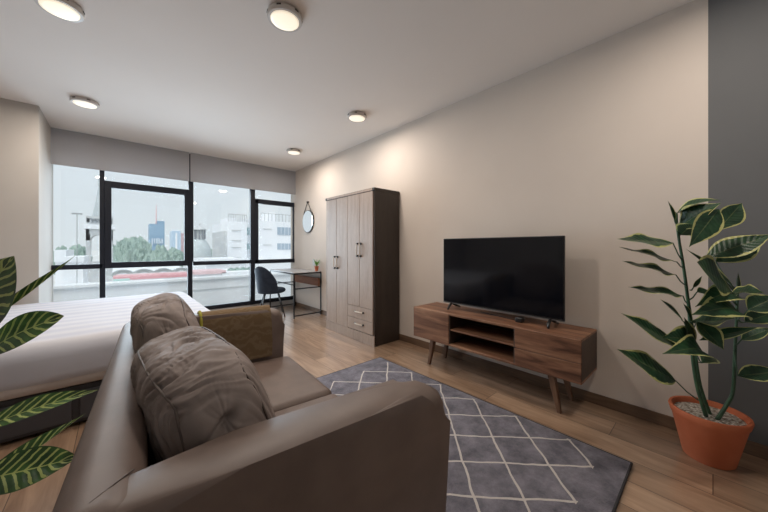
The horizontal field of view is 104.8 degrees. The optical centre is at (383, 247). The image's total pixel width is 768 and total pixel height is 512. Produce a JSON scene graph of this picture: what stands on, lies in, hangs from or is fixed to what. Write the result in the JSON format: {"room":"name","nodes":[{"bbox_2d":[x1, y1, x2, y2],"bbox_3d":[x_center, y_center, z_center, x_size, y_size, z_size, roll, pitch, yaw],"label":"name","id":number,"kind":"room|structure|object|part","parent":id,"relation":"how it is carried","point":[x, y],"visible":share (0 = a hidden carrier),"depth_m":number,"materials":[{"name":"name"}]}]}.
{"room":"studio apartment","nodes":[
{"label":"studio apartment","id":0,"kind":"room"},
{"bbox_2d":[0,98,52,304],"bbox_3d":[-5.003,-0.188,2.905,2.245,2.775,0.990,0,0,-42],"label":"wall","id":1,"kind":"structure","parent":0,"point":[26,168],"depth_m":3.23,"materials":[{"name":"beige paint"}]},
{"bbox_2d":[51,170,105,297],"bbox_3d":[-4.212,-0.240,4.093,0.520,2.640,0.080,0,0,-42],"label":"window","id":2,"kind":"structure","parent":1,"relation":"in","point":[100,266],"depth_m":4.21,"materials":[{"name":"black metal"}]},
{"bbox_2d":[210,300,292,310],"bbox_3d":[-3.173,1.140,5.081,3.385,0.120,0.120,0,0,-42],"label":"sill","id":3,"kind":"structure","parent":1,"relation":"attached to","point":[285,301],"depth_m":5.85,"materials":[{"name":"grey metal"}]},
{"bbox_2d":[104,180,188,267],"bbox_3d":[-3.647,-0.240,4.602,1.020,2.640,0.090,0,0,-42],"label":"window","id":4,"kind":"structure","parent":3,"relation":"attached to","point":[108,185],"depth_m":4.45,"materials":[{"name":"black metal"}]},
{"bbox_2d":[187,154,250,309],"bbox_3d":[-2.902,-0.240,5.271,1.008,2.640,0.090,0,0,-42],"label":"window","id":5,"kind":"structure","parent":3,"relation":"attached to","point":[190,184],"depth_m":4.94,"materials":[{"name":"black metal"}]},
{"bbox_2d":[0,0,693,171],"bbox_3d":[-1.267,-1.625,1.282,5.830,0.100,8.400,0,0,-42],"label":"ceiling","id":6,"kind":"structure","parent":0,"point":[214,78],"depth_m":2.49,"materials":[{"name":"white paint"}]},
{"bbox_2d":[34,0,84,22],"bbox_3d":[-2.092,-1.552,1.910,0.230,0.046,0.227,0,0,-42],"label":"ceiling lamp","id":7,"kind":"object","parent":6,"relation":"attached to","point":[67,10],"visible":1,"depth_m":1.91,"materials":[{"name":"grey plastic"}]},
{"bbox_2d":[70,96,99,108],"bbox_3d":[-3.209,-1.552,3.174,0.230,0.046,0.227,0,0,-42],"label":"ceiling lamp","id":8,"kind":"object","parent":6,"relation":"attached to","point":[80,101],"visible":1,"depth_m":3.14,"materials":[{"name":"grey"}]},
{"bbox_2d":[73,100,96,108],"bbox_3d":[-3.209,-1.533,3.174,0.183,0.009,0.183,0,0,-42],"label":"diffuser","id":9,"kind":"object","parent":8,"relation":"attached to","point":[90,104],"depth_m":3.16,"materials":[{"name":"white plastic"}]},
{"bbox_2d":[51,127,188,180],"bbox_3d":[-3.772,-1.327,4.361,1.522,0.477,0.016,0,0,-42],"label":"roller blind","id":10,"kind":"object","parent":6,"relation":"hanging from","point":[68,148],"visible":1,"depth_m":4.27,"materials":[{"name":"grey fabric"}]},
{"bbox_2d":[190,153,295,194],"bbox_3d":[-2.511,-1.327,5.495,1.837,0.477,0.016,0,0,-42],"label":"roller blind","id":11,"kind":"object","parent":6,"relation":"hanging from","point":[205,169],"visible":1,"depth_m":5.38,"materials":[{"name":"grey fabric"}]},
{"bbox_2d":[267,2,301,31],"bbox_3d":[-0.670,-1.552,2.002,0.230,0.046,0.227,0,0,-42],"label":"ceiling lamp","id":12,"kind":"object","parent":6,"relation":"attached to","point":[285,17],"visible":1,"depth_m":1.97,"materials":[{"name":"grey plastic"}]},
{"bbox_2d":[270,10,298,30],"bbox_3d":[-0.670,-1.533,2.002,0.183,0.009,0.183,0,0,-42],"label":"diffuser","id":13,"kind":"object","parent":12,"relation":"attached to","point":[283,20],"depth_m":1.99,"materials":[{"name":"white plastic"}]},
{"bbox_2d":[287,148,300,154],"bbox_3d":[-1.459,-1.552,4.795,0.230,0.046,0.227,0,0,-42],"label":"ceiling lamp","id":14,"kind":"object","parent":6,"relation":"attached to","point":[292,151],"visible":1,"depth_m":4.73,"materials":[{"name":"grey plastic"}]},
{"bbox_2d":[288,151,299,154],"bbox_3d":[-1.459,-1.533,4.795,0.183,0.009,0.183,0,0,-42],"label":"diffuser","id":15,"kind":"object","parent":14,"relation":"attached to","point":[289,152],"depth_m":4.77,"materials":[{"name":"white plastic"}]},
{"bbox_2d":[347,111,366,121],"bbox_3d":[-0.321,-1.552,3.517,0.230,0.046,0.227,0,0,-42],"label":"ceiling lamp","id":16,"kind":"object","parent":6,"relation":"attached to","point":[354,116],"visible":1,"depth_m":3.46,"materials":[{"name":"grey plastic"}]},
{"bbox_2d":[349,115,364,121],"bbox_3d":[-0.321,-1.533,3.517,0.183,0.009,0.183,0,0,-42],"label":"diffuser","id":17,"kind":"object","parent":16,"relation":"attached to","point":[354,118],"depth_m":3.51,"materials":[{"name":"white plastic"}]},
{"bbox_2d":[0,305,767,511],"bbox_3d":[-1.240,1.250,1.252,5.830,0.100,8.320,0,0,-42],"label":"floor","id":18,"kind":"structure","parent":0,"point":[662,477],"depth_m":1.93,"materials":[{"name":"brown wood"}]},
{"bbox_2d":[0,256,96,494],"bbox_3d":[-1.333,0.612,0.882,0.766,1.176,0.378,0,0,-15],"label":"leaf plant","id":19,"kind":"object","parent":18,"relation":"on","point":[31,462],"visible":0.98,"depth_m":0.92,"materials":[{"name":"plant"}]},
{"bbox_2d":[0,291,209,442],"bbox_3d":[-3.136,0.885,2.411,2.880,0.590,2.170,0,0,-42],"label":"bed","id":20,"kind":"object","parent":18,"relation":"on","point":[75,353],"visible":0.46,"depth_m":1.97,"materials":[{"name":"grey fabric"}]},
{"bbox_3d":[-2.229,1.060,1.836,0.400,0.190,0.016,0,0,-42],"label":"drawer","id":21,"kind":"part","parent":20,"relation":"part of","materials":[{"name":"grey"}]},
{"bbox_3d":[-3.141,0.812,2.409,2.850,0.225,2.138,0,0,-42],"label":"mattress","id":22,"kind":"part","parent":20,"relation":"part of","materials":[{"name":"white fabric"}]},
{"bbox_3d":[-1.776,1.060,2.244,0.740,0.190,0.016,0,0,-42],"label":"drawer","id":23,"kind":"part","parent":20,"relation":"part of","materials":[{"name":"grey"}]},
{"bbox_2d":[0,291,209,391],"bbox_3d":[-3.136,0.753,2.411,2.880,0.325,2.170,0,0,-42],"label":"duvet","id":24,"kind":"object","parent":20,"relation":"on","point":[78,349],"depth_m":2.01,"materials":[{"name":"white fabric"}]},
{"bbox_2d":[52,308,449,511],"bbox_3d":[-0.661,0.817,1.395,0.965,0.766,1.724,0,0,-38],"label":"sofa","id":25,"kind":"object","parent":18,"relation":"on","point":[382,447],"visible":0.65,"depth_m":0.74,"materials":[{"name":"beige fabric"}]},
{"bbox_3d":[-0.988,0.767,1.139,0.135,0.665,1.720,0,0,-38],"label":"backrest","id":26,"kind":"part","parent":25,"relation":"part of","materials":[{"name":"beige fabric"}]},
{"bbox_2d":[130,293,199,352],"bbox_3d":[-1.052,0.526,1.495,0.354,0.573,0.669,0,0,-40],"label":"cushion","id":27,"kind":"object","parent":25,"relation":"on","point":[155,316],"visible":0.33,"depth_m":1.27,"materials":[{"name":"beige fabric"}]},
{"bbox_2d":[130,326,275,464],"bbox_3d":[-0.597,0.544,0.990,0.711,0.510,0.377,0,0,45],"label":"cushion","id":28,"kind":"object","parent":25,"relation":"on","point":[193,387],"visible":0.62,"depth_m":0.77,"materials":[{"name":"beige fabric"}]},
{"bbox_2d":[197,305,272,359],"bbox_3d":[-1.045,0.672,2.089,0.455,0.512,0.200,0,0,-38],"label":"throw blanket","id":29,"kind":"object","parent":25,"relation":"on","point":[251,334],"visible":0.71,"depth_m":2.06,"materials":[{"name":"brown fabric"}]},
{"bbox_3d":[-1.160,0.771,2.007,0.930,0.657,0.144,0,0,-38],"label":"armrest","id":30,"kind":"part","parent":25,"relation":"part of","materials":[{"name":"beige fabric"}]},
{"bbox_3d":[-0.189,0.771,0.761,0.930,0.657,0.144,0,0,-38],"label":"armrest","id":31,"kind":"part","parent":25,"relation":"part of","materials":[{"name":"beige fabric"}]},
{"bbox_2d":[253,356,331,411],"bbox_3d":[-0.823,0.884,1.725,0.815,0.196,0.715,0,0,-38],"label":"seat cushion","id":32,"kind":"object","parent":25,"relation":"on","point":[286,383],"depth_m":1.74,"materials":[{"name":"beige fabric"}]},
{"bbox_2d":[274,394,337,416],"bbox_3d":[-0.380,0.884,1.157,0.815,0.195,0.715,0,0,-38],"label":"seat cushion","id":33,"kind":"object","parent":25,"relation":"on","point":[323,397],"depth_m":1.54,"materials":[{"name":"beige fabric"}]},
{"bbox_2d":[255,266,285,316],"bbox_3d":[-2.004,0.772,5.218,0.514,0.863,0.553,0,0,-24],"label":"desk chair","id":34,"kind":"object","parent":18,"relation":"on","point":[266,283],"visible":0.99,"depth_m":5.00,"materials":[{"name":"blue fabric"}]},
{"bbox_3d":[-2.065,0.565,5.072,0.475,0.450,0.226,0,0,27],"label":"backrest","id":35,"kind":"part","parent":34,"relation":"part of","materials":[{"name":"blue fabric"}]},
{"bbox_3d":[-1.988,0.752,5.232,0.473,0.085,0.464,0,0,-24],"label":"seat","id":36,"kind":"part","parent":34,"relation":"part of","materials":[{"name":"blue fabric"}]},
{"bbox_3d":[-1.785,0.994,5.154,0.122,0.418,0.122,0,0,-24],"label":"leg","id":37,"kind":"part","parent":34,"relation":"part of","materials":[{"name":"black metal"}]},
{"bbox_2d":[270,268,320,318],"bbox_3d":[-1.673,0.812,5.529,0.525,0.775,1.060,0,0,-42],"label":"desk","id":38,"kind":"object","parent":18,"relation":"on","point":[295,272],"visible":0.86,"depth_m":5.30,"materials":[{"name":"black metal"}]},
{"bbox_3d":[-1.513,0.819,4.972,0.018,0.762,0.018,0,0,-42],"label":"leg","id":39,"kind":"part","parent":38,"relation":"part of","materials":[{"name":"black metal"}]},
{"bbox_3d":[-1.505,0.621,5.680,0.028,0.142,1.024,0,0,-42],"label":"modesty panel","id":40,"kind":"part","parent":38,"relation":"part of","materials":[{"name":"brown wood"}]},
{"bbox_2d":[314,260,319,270],"bbox_3d":[-1.214,0.309,5.324,0.147,0.232,0.153,0,0,-6],"label":"potted plant","id":41,"kind":"object","parent":38,"relation":"on","point":[316,262],"visible":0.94,"depth_m":5.29,"materials":[{"name":"green plant"}]},
{"bbox_3d":[-1.136,0.819,5.311,0.018,0.762,0.018,0,0,-42],"label":"leg","id":42,"kind":"part","parent":38,"relation":"part of","materials":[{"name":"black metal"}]},
{"bbox_2d":[326,187,399,346],"bbox_3d":[-0.344,0.237,4.101,0.464,1.925,1.124,0,0,-42],"label":"wardrobe","id":43,"kind":"object","parent":18,"relation":"on","point":[363,225],"visible":1,"depth_m":3.79,"materials":[{"name":"brown laminate"}]},
{"bbox_3d":[-0.752,0.193,4.272,0.018,1.755,0.261,0,0,-42],"label":"door","id":44,"kind":"part","parent":43,"relation":"part of","materials":[{"name":"beige wood"}]},
{"bbox_3d":[-0.574,0.193,4.074,0.018,1.755,0.261,0,0,-42],"label":"door","id":45,"kind":"part","parent":43,"relation":"part of","materials":[{"name":"beige wood"}]},
{"bbox_3d":[-0.486,-0.708,3.974,0.018,0.027,1.040,0,0,-42],"label":"cornice","id":46,"kind":"part","parent":43,"relation":"part of","materials":[{"name":"beige wood"}]},
{"bbox_3d":[-0.396,0.035,3.876,0.018,1.440,0.261,0,0,-42],"label":"door","id":47,"kind":"part","parent":43,"relation":"part of","materials":[{"name":"beige wood"}]},
{"bbox_3d":[-0.307,0.835,3.777,0.018,0.150,0.527,0,0,-42],"label":"drawer","id":48,"kind":"part","parent":43,"relation":"part of","materials":[{"name":"beige wood"}]},
{"bbox_3d":[-0.307,0.990,3.777,0.018,0.150,0.527,0,0,-42],"label":"drawer","id":49,"kind":"part","parent":43,"relation":"part of","materials":[{"name":"beige wood"}]},
{"bbox_3d":[-0.332,-0.708,4.113,0.430,0.035,1.124,0,0,-42],"label":"panel","id":50,"kind":"part","parent":43,"relation":"part of","materials":[{"name":"brown laminate"}]},
{"bbox_3d":[-0.218,0.035,3.678,0.018,1.440,0.261,0,0,-42],"label":"door","id":51,"kind":"part","parent":43,"relation":"part of","materials":[{"name":"beige wood"}]},
{"bbox_3d":[0.036,0.255,3.713,0.418,1.890,0.022,0,0,-42],"label":"panel","id":52,"kind":"part","parent":43,"relation":"part of","materials":[{"name":"brown laminate"}]},
{"bbox_2d":[316,357,632,511],"bbox_3d":[0.109,1.191,1.911,1.498,0.018,2.116,0,0,-42],"label":"area rug","id":53,"kind":"object","parent":18,"relation":"on","point":[500,459],"visible":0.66,"depth_m":1.65,"materials":[{"name":"grey carpet"}]},
{"bbox_2d":[414,302,596,413],"bbox_3d":[0.966,0.911,2.686,0.396,0.578,1.521,0,0,-42],"label":"media console","id":54,"kind":"object","parent":18,"relation":"on","point":[566,352],"visible":1,"depth_m":2.38,"materials":[{"name":"brown wood"}]},
{"bbox_3d":[0.466,0.775,2.959,0.018,0.299,0.444,0,0,-42],"label":"door","id":55,"kind":"part","parent":54,"relation":"part of","materials":[{"name":"brown wood"}]},
{"bbox_3d":[0.488,1.064,3.024,0.048,0.272,0.091,0,0,-42],"label":"leg","id":56,"kind":"part","parent":54,"relation":"part of","materials":[{"name":"brown wood"}]},
{"bbox_3d":[0.676,1.064,3.193,0.062,0.272,0.091,0,0,-42],"label":"leg","id":57,"kind":"part","parent":54,"relation":"part of","materials":[{"name":"brown wood"}]},
{"bbox_2d":[450,323,513,345],"bbox_3d":[0.966,0.777,2.691,0.370,0.015,0.604,0,0,-42],"label":"shelf","id":58,"kind":"object","parent":54,"relation":"attached to","point":[504,335],"depth_m":2.71,"materials":[{"name":"brown wood"}]},
{"bbox_3d":[1.110,0.776,2.816,0.008,0.268,1.485,0,0,-42],"label":"panel","id":59,"kind":"part","parent":54,"relation":"part of","materials":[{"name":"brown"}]},
{"bbox_2d":[443,236,564,328],"bbox_3d":[1.010,0.265,2.663,0.213,0.709,1.114,0,0,-42],"label":"television","id":60,"kind":"object","parent":54,"relation":"on","point":[525,276],"visible":1,"depth_m":2.54,"materials":[{"name":"black plastic"}]},
{"bbox_3d":[0.993,0.559,2.648,0.023,0.006,1.114,0,0,-42],"label":"trim","id":61,"kind":"part","parent":60,"relation":"part of","materials":[{"name":"silver metal"}]},
{"bbox_3d":[0.967,0.632,2.687,0.392,0.020,1.521,0,0,-42],"label":"panel","id":62,"kind":"part","parent":54,"relation":"part of","materials":[{"name":"brown wood"}]},
{"bbox_3d":[0.967,0.919,2.687,0.392,0.018,1.521,0,0,-42],"label":"panel","id":63,"kind":"part","parent":54,"relation":"part of","materials":[{"name":"brown wood"}]},
{"bbox_2d":[515,316,524,322],"bbox_3d":[1.131,0.601,2.462,0.056,0.042,0.060,0,0,-42],"label":"box","id":64,"kind":"object","parent":54,"relation":"on","point":[518,319],"visible":1,"depth_m":2.44,"materials":[{"name":"black plastic"}]},
{"bbox_3d":[1.182,0.857,2.162,0.018,0.136,0.451,0,0,-42],"label":"drawer","id":65,"kind":"part","parent":54,"relation":"part of","materials":[{"name":"brown wood"}]},
{"bbox_3d":[1.182,0.706,2.162,0.018,0.159,0.451,0,0,-42],"label":"drawer","id":66,"kind":"part","parent":54,"relation":"part of","materials":[{"name":"brown wood"}]},
{"bbox_3d":[1.254,1.064,2.173,0.048,0.272,0.091,0,0,-42],"label":"leg","id":67,"kind":"part","parent":54,"relation":"part of","materials":[{"name":"brown wood"}]},
{"bbox_3d":[1.442,1.064,2.342,0.062,0.272,0.091,0,0,-42],"label":"leg","id":68,"kind":"part","parent":54,"relation":"part of","materials":[{"name":"brown wood"}]},
{"bbox_3d":[1.470,0.776,2.129,0.390,0.268,0.018,0,0,-42],"label":"panel","id":69,"kind":"part","parent":54,"relation":"part of","materials":[{"name":"brown wood"}]},
{"bbox_2d":[618,198,767,469],"bbox_3d":[1.638,0.467,1.594,0.961,1.466,0.432,0,0,-12],"label":"potted plant","id":70,"kind":"object","parent":18,"relation":"on","point":[713,434],"visible":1,"depth_m":1.56,"materials":[{"name":"green plant"}]},
{"bbox_3d":[1.702,0.375,1.644,0.219,1.141,0.032,0,0,-10],"label":"stem","id":71,"kind":"part","parent":70,"relation":"part of","materials":[{"name":"green plant"}]},
{"bbox_3d":[1.755,0.421,1.675,0.232,1.095,0.030,0,0,-9],"label":"stem","id":72,"kind":"part","parent":70,"relation":"part of","materials":[{"name":"green plant"}]},
{"bbox_3d":[1.854,1.064,1.692,0.332,0.272,0.332,0,0,-42],"label":"pot","id":73,"kind":"part","parent":70,"relation":"part of","materials":[{"name":"ceramic"}]},
{"bbox_3d":[1.877,0.561,1.622,0.092,0.794,0.033,0,0,30],"label":"stem","id":74,"kind":"part","parent":70,"relation":"part of","materials":[{"name":"green plant"}]},
{"bbox_2d":[291,0,767,445],"bbox_3d":[0.871,-0.188,3.204,0.120,2.775,8.400,0,0,-42],"label":"wall","id":75,"kind":"structure","parent":0,"point":[591,146],"depth_m":2.20,"materials":[{"name":"beige paint"}]},
{"bbox_2d":[249,189,294,304],"bbox_3d":[-2.201,-0.240,5.881,0.870,2.640,0.120,0,0,-42],"label":"window","id":76,"kind":"structure","parent":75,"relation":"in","point":[253,203],"depth_m":5.63,"materials":[{"name":"black metal"}]},
{"bbox_2d":[302,201,313,232],"bbox_3d":[-1.462,-0.587,5.678,0.042,0.603,0.430,0,0,-42],"label":"wall mirror","id":77,"kind":"object","parent":75,"relation":"attached to","point":[308,217],"visible":1,"depth_m":5.64,"materials":[{"name":"silver"}]},
{"bbox_2d":[303,211,312,231],"bbox_3d":[-1.466,-0.500,5.675,0.004,0.410,0.410,0,0,-42],"label":"mirror glass","id":78,"kind":"object","parent":77,"relation":"attached to","point":[308,215],"depth_m":5.64,"materials":[{"name":"white"}]},
{"bbox_2d":[295,302,767,459],"bbox_3d":[0.842,1.160,3.138,0.012,0.080,8.140,0,0,-42],"label":"baseboard","id":79,"kind":"structure","parent":75,"relation":"attached to","point":[752,448],"depth_m":2.34,"materials":[{"name":"brown wood"}]},
{"label":"outside","id":80,"kind":"structure","parent":0,"visible":0},
{"bbox_2d":[111,267,186,276],"bbox_3d":[-22.166,2.332,28.472,6.071,0.634,0.185,0,0,-42],"label":"trusses","id":81,"kind":"object","parent":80,"point":[180,268],"visible":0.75,"depth_m":28.14,"materials":[{"name":"grey"}]},
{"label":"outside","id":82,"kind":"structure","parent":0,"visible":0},
{"bbox_2d":[53,250,167,284],"bbox_3d":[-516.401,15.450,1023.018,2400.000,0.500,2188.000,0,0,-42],"label":"ground","id":83,"kind":"structure","parent":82,"point":[95,253],"depth_m":499.61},
{"bbox_2d":[53,245,68,274],"bbox_3d":[-140.698,7.023,129.093,7.118,16.354,6.678,0,0,-42],"label":"tree","id":84,"kind":"object","parent":83,"relation":"on","point":[63,247],"visible":0.09,"depth_m":127.59,"materials":[{"name":"green plant"}]},
{"bbox_2d":[54,250,73,284],"bbox_3d":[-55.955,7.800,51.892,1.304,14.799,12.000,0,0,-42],"label":"house","id":85,"kind":"structure","parent":83,"relation":"on","point":[58,254],"depth_m":47.54,"materials":[{"name":"white"}]},
{"bbox_2d":[62,255,88,283],"bbox_3d":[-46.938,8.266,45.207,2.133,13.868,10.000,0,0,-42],"label":"house","id":86,"kind":"structure","parent":83,"relation":"on","point":[74,276],"depth_m":41.85,"materials":[{"name":"white"}]},
{"bbox_2d":[69,244,92,257],"bbox_3d":[-129.794,6.789,125.501,8.744,16.822,8.466,0,0,-42],"label":"tree","id":87,"kind":"object","parent":83,"relation":"on","point":[78,249],"visible":0.2,"depth_m":124.12,"materials":[{"name":"green plant"}]},
{"bbox_2d":[83,170,114,282],"bbox_3d":[-67.473,-1.815,70.287,5.330,34.030,5.330,0,0,-42],"label":"bell tower","id":88,"kind":"structure","parent":83,"relation":"on","point":[92,228],"depth_m":68.38,"materials":[{"name":"stone"}]},
{"bbox_3d":[-67.473,-4.737,70.287,5.330,1.034,5.330,0,0,-42],"label":"cornice","id":89,"kind":"part","parent":88,"relation":"part of","materials":[{"name":"white"}]},
{"bbox_3d":[-67.473,-6.934,70.287,4.521,0.500,4.521,0,0,-42],"label":"handrail","id":90,"kind":"part","parent":88,"relation":"part of","materials":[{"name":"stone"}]},
{"bbox_3d":[-67.473,-6.244,70.287,4.317,0.881,4.317,0,0,-42],"label":"balustrade","id":91,"kind":"part","parent":88,"relation":"part of","materials":[{"name":"grey stone"}]},
{"bbox_2d":[113,278,129,280],"bbox_3d":[-11.482,8.294,12.941,0.547,13.812,0.600,0,0,-42],"label":"awning","id":92,"kind":"object","parent":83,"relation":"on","point":[125,279],"visible":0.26,"depth_m":12.84,"materials":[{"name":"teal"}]},
{"bbox_2d":[113,237,137,261],"bbox_3d":[-79.199,6.017,90.218,6.947,18.367,6.262,0,0,-42],"label":"tree","id":93,"kind":"object","parent":83,"relation":"on","point":[123,251],"visible":0.37,"depth_m":88.73,"materials":[{"name":"green plant"}]},
{"bbox_2d":[129,236,151,260],"bbox_3d":[-112.445,4.764,134.728,12.461,20.871,11.483,0,0,-42],"label":"tree","id":94,"kind":"object","parent":83,"relation":"on","point":[143,248],"visible":0.28,"depth_m":132.64,"materials":[{"name":"green plant"}]},
{"bbox_2d":[112,266,182,280],"bbox_3d":[-25.013,8.727,31.638,5.912,12.946,7.500,0,0,-42],"label":"hall","id":95,"kind":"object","parent":83,"relation":"on","point":[172,268],"visible":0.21,"depth_m":31.75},
{"bbox_2d":[113,271,186,279],"bbox_3d":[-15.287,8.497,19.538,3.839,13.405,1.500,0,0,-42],"label":"roof","id":96,"kind":"structure","parent":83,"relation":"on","point":[183,274],"depth_m":19.08,"materials":[{"name":"pink"}]},
{"bbox_2d":[148,205,164,250],"bbox_3d":[-268.762,-17.559,349.178,13.809,65.518,21.300,0,0,-42],"label":"office tower","id":97,"kind":"structure","parent":83,"relation":"on","point":[156,232],"depth_m":342.71,"materials":[{"name":"blue glass"}]},
{"bbox_2d":[150,243,170,260],"bbox_3d":[-84.843,6.731,111.947,7.595,16.938,6.682,0,0,-42],"label":"tree","id":98,"kind":"object","parent":83,"relation":"on","point":[160,253],"visible":0.39,"depth_m":110.76,"materials":[{"name":"green plant"}]},
{"bbox_2d":[168,247,183,266],"bbox_3d":[-116.454,7.319,164.509,12.528,15.762,12.134,0,0,-42],"label":"tree","id":99,"kind":"object","parent":83,"relation":"on","point":[175,254],"visible":0.35,"depth_m":161.96,"materials":[{"name":"green plant"}]},
{"bbox_2d":[170,229,183,252],"bbox_3d":[-194.970,-0.672,279.031,9.938,31.744,16.300,0,0,-42],"label":"tower","id":100,"kind":"structure","parent":83,"relation":"on","point":[176,237],"depth_m":273.16,"materials":[{"name":"blue"}]},
{"bbox_2d":[183,226,211,267],"bbox_3d":[-71.897,2.939,115.496,9.889,24.522,8.702,0,0,-42],"label":"domed church","id":101,"kind":"structure","parent":83,"relation":"on","point":[201,248],"depth_m":113.69,"materials":[{"name":"stone"}]},
{"bbox_2d":[193,269,225,276],"bbox_3d":[-16.495,8.648,27.529,2.513,13.104,3.000,0,0,-42],"label":"tiled roof","id":102,"kind":"structure","parent":83,"relation":"on","point":[197,272],"depth_m":26.63,"materials":[{"name":"pink"}]},
{"bbox_2d":[193,257,245,269],"bbox_3d":[-27.568,8.482,49.176,5.718,13.436,10.000,0,0,-42],"label":"flat roof","id":103,"kind":"structure","parent":83,"relation":"on","point":[220,266],"depth_m":46.22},
{"bbox_2d":[221,269,249,274],"bbox_3d":[-15.143,8.743,30.090,3.586,12.914,5.000,0,0,-42],"label":"terrace","id":104,"kind":"object","parent":83,"relation":"on","point":[234,272],"visible":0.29,"depth_m":28.18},
{"bbox_2d":[212,212,290,271],"bbox_3d":[-24.672,3.626,67.244,23.101,23.147,19.000,0,0,-42],"label":"office block","id":105,"kind":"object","parent":83,"relation":"on","point":[230,238],"visible":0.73,"depth_m":60.88,"materials":[{"name":"concrete"}]},
{"bbox_3d":[-24.556,-6.076,61.691,0.897,2.237,14.880,0,0,43],"label":"roof railing","id":106,"kind":"part","parent":105,"relation":"part of","materials":[{"name":"grey metal"}]},
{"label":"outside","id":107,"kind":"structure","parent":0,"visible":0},
{"bbox_3d":[-2.449,2.450,7.211,18.000,0.100,2.000,0,0,-42],"label":"floor","id":108,"kind":"structure","parent":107,"visible":0},
{"bbox_2d":[53,272,290,305],"bbox_3d":[-3.202,1.550,8.048,18.100,1.700,0.350,0,0,-42],"label":"roof parapet","id":109,"kind":"object","parent":108,"relation":"on","point":[219,289],"visible":0.02,"depth_m":6.72,"materials":[{"name":"concrete"}]}
]}

